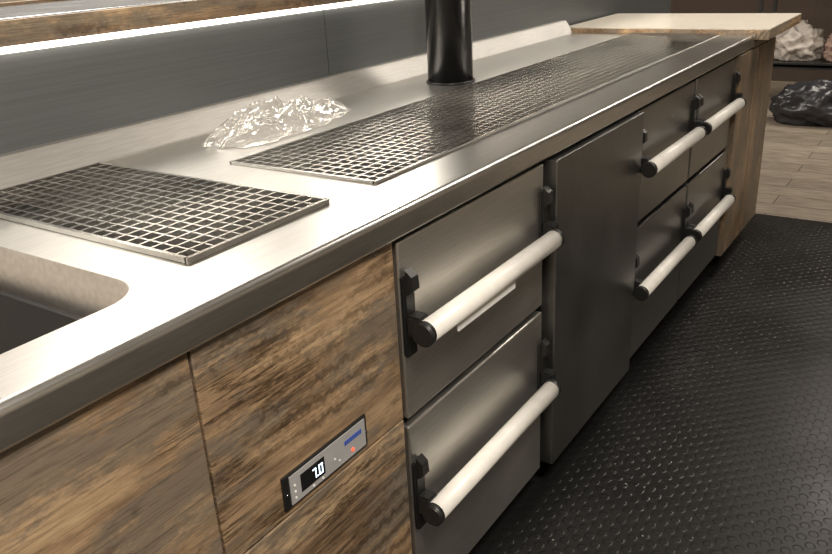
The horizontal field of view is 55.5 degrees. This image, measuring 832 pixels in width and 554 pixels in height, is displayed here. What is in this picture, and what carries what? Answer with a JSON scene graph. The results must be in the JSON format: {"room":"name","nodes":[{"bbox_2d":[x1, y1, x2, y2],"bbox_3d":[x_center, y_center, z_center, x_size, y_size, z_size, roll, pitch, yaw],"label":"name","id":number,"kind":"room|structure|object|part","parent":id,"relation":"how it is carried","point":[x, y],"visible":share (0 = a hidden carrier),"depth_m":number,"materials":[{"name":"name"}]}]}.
{"room":"bar","nodes":[
{"label":"bar","id":0,"kind":"room"},
{"bbox_2d":[0,0,23,1],"bbox_3d":[-2.918,-1.941,4.621,0.100,2.800,10.100,12,27,32],"label":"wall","id":1,"kind":"structure","parent":0,"point":[0,0],"depth_m":5.07,"materials":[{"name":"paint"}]},
{"bbox_2d":[670,0,831,81],"bbox_3d":[3.066,-3.038,6.473,7.500,2.800,0.100,12,27,32],"label":"wall","id":2,"kind":"structure","parent":0,"point":[818,13],"depth_m":6.80,"materials":[{"name":"brown paint"}]},
{"bbox_2d":[755,81,831,222],"bbox_3d":[0.311,0.059,3.167,7.500,0.100,10.100,12,27,32],"label":"floor","id":3,"kind":"structure","parent":0,"point":[795,179],"depth_m":4.34,"materials":[{"name":"brown wood"}]},
{"bbox_2d":[0,0,670,153],"bbox_3d":[-0.351,-0.310,2.493,0.545,1.165,5.600,12,27,32],"label":"raised bar","id":4,"kind":"object","parent":3,"relation":"on","point":[69,68],"visible":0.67,"depth_m":1.73,"materials":[{"name":"metal"}]},
{"bbox_3d":[-0.593,-0.868,2.416,0.030,0.053,5.600,12,27,32],"label":"bar trim","id":5,"kind":"part","parent":4,"relation":"part of","materials":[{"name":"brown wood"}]},
{"bbox_3d":[-0.973,-0.096,1.101,0.010,0.300,2.655,12,27,32],"label":"splash panel","id":6,"kind":"part","parent":4,"relation":"part of","materials":[{"name":"metal"}]},
{"bbox_3d":[0.581,-1.063,3.223,0.010,0.300,2.942,12,27,32],"label":"splash panel","id":7,"kind":"part","parent":4,"relation":"part of","materials":[{"name":"metal"}]},
{"bbox_2d":[0,20,754,553],"bbox_3d":[-0.198,0.164,1.627,0.810,0.927,4.138,12,27,32],"label":"bar counter","id":8,"kind":"object","parent":3,"relation":"on","point":[149,404],"depth_m":1.24,"materials":[{"name":"metal"}]},
{"bbox_3d":[-0.656,0.675,0.453,0.020,0.733,1.492,12,27,32],"label":"wood panel","id":9,"kind":"part","parent":8,"relation":"part of","materials":[{"name":"brown wood"}]},
{"bbox_3d":[-0.441,-0.111,1.241,0.563,0.019,0.277,12,27,32],"label":"drain grate","id":10,"kind":"part","parent":8,"relation":"part of","materials":[{"name":"silver metal"}]},
{"bbox_2d":[201,95,351,147],"bbox_3d":[-0.292,-0.365,1.740,0.192,0.066,0.440,12,27,32],"label":"clear plastic bag","id":11,"kind":"object","parent":8,"relation":"on","point":[295,124],"visible":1,"depth_m":1.71,"materials":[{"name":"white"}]},
{"bbox_3d":[-0.143,0.153,1.085,0.020,0.307,0.387,12,27,32],"label":"wood panel","id":12,"kind":"part","parent":8,"relation":"part of","materials":[{"name":"brown wood"}]},
{"bbox_2d":[280,414,367,511],"bbox_3d":[-0.125,0.261,1.124,0.007,0.053,0.183,12,27,32],"label":"digital thermostat","id":13,"kind":"object","parent":8,"relation":"attached to","point":[305,477],"visible":1,"depth_m":1.11,"materials":[{"name":"black plastic"}]},
{"bbox_3d":[-0.125,0.493,1.227,0.020,0.423,0.387,12,27,32],"label":"wood panel","id":14,"kind":"part","parent":8,"relation":"part of","materials":[{"name":"brown wood"}]},
{"bbox_2d":[0,33,747,394],"bbox_3d":[-0.242,-0.218,1.484,0.735,0.012,4.130,12,27,32],"label":"countertop","id":15,"kind":"structure","parent":8,"relation":"on","point":[158,287],"depth_m":1.22,"materials":[{"name":"metal"}]},
{"bbox_2d":[426,77,474,85],"bbox_3d":[0.097,-0.550,2.214,0.136,0.006,0.136,12,27,32],"label":"base collar","id":16,"kind":"object","parent":8,"relation":"on","point":[473,79],"visible":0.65,"depth_m":2.16,"materials":[{"name":"black plastic"}]},
{"bbox_2d":[425,0,472,82],"bbox_3d":[0.049,-1.430,1.848,0.126,1.915,0.126,12,27,32],"label":"column","id":17,"kind":"structure","parent":16,"relation":"on","point":[448,22],"depth_m":2.12,"materials":[{"name":"black metal"}]},
{"bbox_3d":[0.110,0.002,1.438,0.025,0.308,0.507,12,27,32],"label":"drawer","id":18,"kind":"part","parent":8,"relation":"part of","materials":[{"name":"metal"}]},
{"bbox_3d":[0.128,0.344,1.580,0.025,0.401,0.507,12,27,32],"label":"drawer","id":19,"kind":"part","parent":8,"relation":"part of","materials":[{"name":"metal"}]},
{"bbox_3d":[0.387,-0.543,2.178,0.336,0.019,2.132,12,27,32],"label":"drain grate","id":20,"kind":"part","parent":8,"relation":"part of","materials":[{"name":"silver metal"}]},
{"bbox_3d":[0.144,0.202,1.497,0.090,0.725,0.524,12,27,32],"label":"refrigerated drawer unit","id":21,"kind":"part","parent":8,"relation":"part of","materials":[{"name":"silver metal"}]},
{"bbox_2d":[538,112,643,463],"bbox_3d":[0.424,0.011,1.915,0.045,0.727,0.514,12,27,32],"label":"door","id":22,"kind":"structure","parent":8,"relation":"attached to","point":[586,308],"depth_m":1.85,"materials":[{"name":"metal"}]},
{"bbox_3d":[0.714,-0.020,2.379,0.025,0.401,0.492,12,27,32],"label":"drawer","id":23,"kind":"part","parent":8,"relation":"part of","materials":[{"name":"metal"}]},
{"bbox_3d":[0.695,-0.362,2.237,0.025,0.308,0.492,12,27,32],"label":"drawer","id":24,"kind":"part","parent":8,"relation":"part of","materials":[{"name":"metal"}]},
{"bbox_3d":[0.722,-0.157,2.285,0.090,0.725,0.539,12,27,32],"label":"refrigerated drawer unit","id":25,"kind":"part","parent":8,"relation":"part of","materials":[{"name":"silver metal"}]},
{"bbox_3d":[0.991,-0.193,2.757,0.025,0.401,0.472,12,27,32],"label":"drawer","id":26,"kind":"part","parent":8,"relation":"part of","materials":[{"name":"metal"}]},
{"bbox_3d":[0.998,-0.329,2.662,0.090,0.725,0.524,12,27,32],"label":"refrigerated drawer unit","id":27,"kind":"part","parent":8,"relation":"part of","materials":[{"name":"silver metal"}]},
{"bbox_3d":[0.972,-0.535,2.615,0.025,0.308,0.472,12,27,32],"label":"drawer","id":28,"kind":"part","parent":8,"relation":"part of","materials":[{"name":"metal"}]},
{"bbox_2d":[468,213,831,553],"bbox_3d":[1.040,0.810,1.127,2.268,0.006,5.300,12,27,32],"label":"rubber mat","id":29,"kind":"object","parent":3,"relation":"on","point":[715,437],"visible":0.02,"depth_m":2.09,"materials":[{"name":"black rubber"}]},
{"bbox_2d":[716,37,775,255],"bbox_3d":[1.263,-0.500,3.133,0.102,0.862,0.570,12,27,32],"label":"end panel","id":30,"kind":"object","parent":3,"relation":"on","point":[744,149],"visible":0.54,"depth_m":3.05,"materials":[{"name":"brown wood"}]},
{"bbox_2d":[570,13,801,39],"bbox_3d":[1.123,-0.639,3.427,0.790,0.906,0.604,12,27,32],"label":"countertop","id":31,"kind":"structure","parent":30,"relation":"on","point":[765,26],"depth_m":3.15,"materials":[{"name":"beige wood"}]},
{"bbox_3d":[1.205,-0.469,2.985,0.030,0.745,0.260,12,27,32],"label":"door","id":32,"kind":"part","parent":30,"relation":"part of","materials":[{"name":"brown wood"}]},
{"bbox_3d":[1.364,-0.568,3.202,0.030,0.745,0.306,12,27,32],"label":"door","id":33,"kind":"part","parent":30,"relation":"part of","materials":[{"name":"brown wood"}]},
{"bbox_3d":[1.321,-0.911,3.022,0.030,0.024,0.390,12,27,32],"label":"rail","id":34,"kind":"part","parent":30,"relation":"part of","materials":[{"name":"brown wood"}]},
{"bbox_2d":[758,0,831,69],"bbox_3d":[3.075,-1.708,5.620,1.144,1.000,0.524,12,27,32],"label":"storage rack","id":35,"kind":"object","parent":3,"relation":"on","point":[817,64],"visible":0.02,"depth_m":5.66,"materials":[{"name":"black metal"}]},
{"bbox_2d":[774,19,826,60],"bbox_3d":[2.794,-1.729,5.753,0.372,0.276,0.352,12,27,32],"label":"cloth","id":36,"kind":"object","parent":35,"relation":"on","point":[801,42],"visible":0.95,"depth_m":5.67,"materials":[{"name":"white fabric"}]},
{"bbox_2d":[773,56,831,65],"bbox_3d":[3.083,-1.557,5.683,1.120,0.012,0.500,12,27,32],"label":"shelf","id":37,"kind":"object","parent":35,"relation":"attached to","point":[817,62],"depth_m":5.68,"materials":[{"name":"metal"}]},
{"bbox_2d":[773,64,831,69],"bbox_3d":[3.084,-1.529,5.694,1.120,0.012,0.500,12,27,32],"label":"shelf","id":38,"kind":"object","parent":35,"relation":"attached to","point":[779,66],"depth_m":5.64,"materials":[{"name":"metal"}]},
{"bbox_2d":[822,33,831,61],"bbox_3d":[3.039,-1.648,5.600,0.290,0.218,0.334,12,27,32],"label":"cloth","id":39,"kind":"object","parent":35,"relation":"on","point":[827,53],"visible":0.99,"depth_m":5.60,"materials":[{"name":"fabric"}]},
{"bbox_2d":[769,79,831,127],"bbox_3d":[2.710,-1.185,5.330,0.619,0.296,0.394,12,27,32],"label":"garbage bag","id":40,"kind":"object","parent":3,"relation":"on","point":[802,103],"visible":1,"depth_m":5.26,"materials":[{"name":"plastic"}]}
]}

